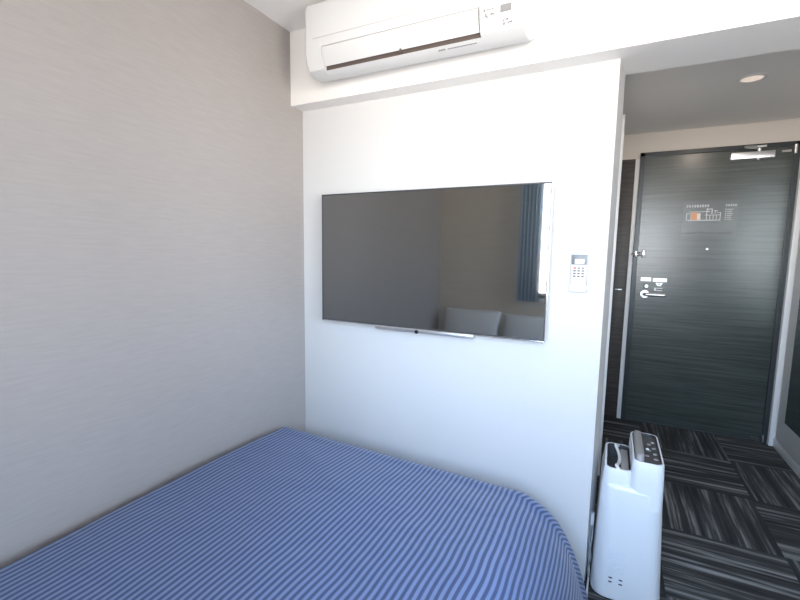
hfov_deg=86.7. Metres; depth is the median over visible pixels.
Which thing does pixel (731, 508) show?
floor
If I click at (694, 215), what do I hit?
print
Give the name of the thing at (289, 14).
ceiling
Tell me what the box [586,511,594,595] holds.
plug
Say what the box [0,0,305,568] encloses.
wall
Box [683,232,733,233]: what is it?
print
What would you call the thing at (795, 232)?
door frame
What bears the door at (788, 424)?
in the wall at (799, 234)
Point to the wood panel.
(628, 166)
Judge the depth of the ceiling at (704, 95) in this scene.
2.45 m
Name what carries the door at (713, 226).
in the wall at (634, 145)
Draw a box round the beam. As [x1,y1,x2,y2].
[290,0,799,111]
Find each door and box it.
[621,141,799,443]
[776,238,799,465]
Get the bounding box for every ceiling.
[244,0,326,31]
[623,49,799,134]
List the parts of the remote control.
panel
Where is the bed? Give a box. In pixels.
[0,427,587,599]
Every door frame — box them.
[597,115,624,475]
[616,159,639,417]
[767,163,799,445]
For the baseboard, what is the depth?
2.77 m
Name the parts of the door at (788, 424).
glass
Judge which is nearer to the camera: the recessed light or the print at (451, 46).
the print at (451, 46)
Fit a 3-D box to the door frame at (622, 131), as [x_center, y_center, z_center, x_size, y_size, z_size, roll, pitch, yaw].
[1.399,-0.017,2.823,0.024,2.100,0.830,4,7,26]
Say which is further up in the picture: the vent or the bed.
the vent
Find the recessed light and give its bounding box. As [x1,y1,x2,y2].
[737,73,767,83]
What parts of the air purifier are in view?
tank handle, control panel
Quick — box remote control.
[569,254,587,291]
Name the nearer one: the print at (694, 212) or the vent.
the vent
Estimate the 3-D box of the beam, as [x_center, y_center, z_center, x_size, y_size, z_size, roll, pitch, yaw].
[0.736,-1.061,1.555,2.700,0.389,0.251,4,7,26]
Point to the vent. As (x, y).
(465, 40)
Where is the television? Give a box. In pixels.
[322,182,554,342]
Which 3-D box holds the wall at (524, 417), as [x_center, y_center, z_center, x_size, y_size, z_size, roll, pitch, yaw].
[0.176,0.094,2.006,1.447,2.024,0.162,4,7,26]
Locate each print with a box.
[439,42,476,50]
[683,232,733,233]
[686,204,735,220]
[691,212,697,219]
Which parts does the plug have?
cord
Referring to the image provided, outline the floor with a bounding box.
[584,415,799,599]
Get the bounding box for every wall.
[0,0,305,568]
[303,59,624,580]
[622,119,799,159]
[775,234,799,436]
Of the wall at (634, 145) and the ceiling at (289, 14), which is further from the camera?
the wall at (634, 145)
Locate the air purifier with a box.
[590,430,664,599]
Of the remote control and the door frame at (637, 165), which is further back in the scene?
the door frame at (637, 165)
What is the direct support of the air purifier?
on the floor
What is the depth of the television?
1.82 m
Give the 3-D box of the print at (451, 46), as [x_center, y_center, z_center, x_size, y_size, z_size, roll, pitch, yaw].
[0.208,-0.919,1.539,0.144,0.004,0.004,4,7,26]
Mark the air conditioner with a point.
(344, 38)
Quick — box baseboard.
[773,437,799,477]
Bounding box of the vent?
[327,18,480,69]
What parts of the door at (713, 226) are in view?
lever handle, lever, map plate, closer arm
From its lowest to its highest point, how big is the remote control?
0.146 m
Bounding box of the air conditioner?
[305,0,536,82]
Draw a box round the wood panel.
[604,159,635,416]
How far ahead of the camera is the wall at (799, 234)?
2.91 m

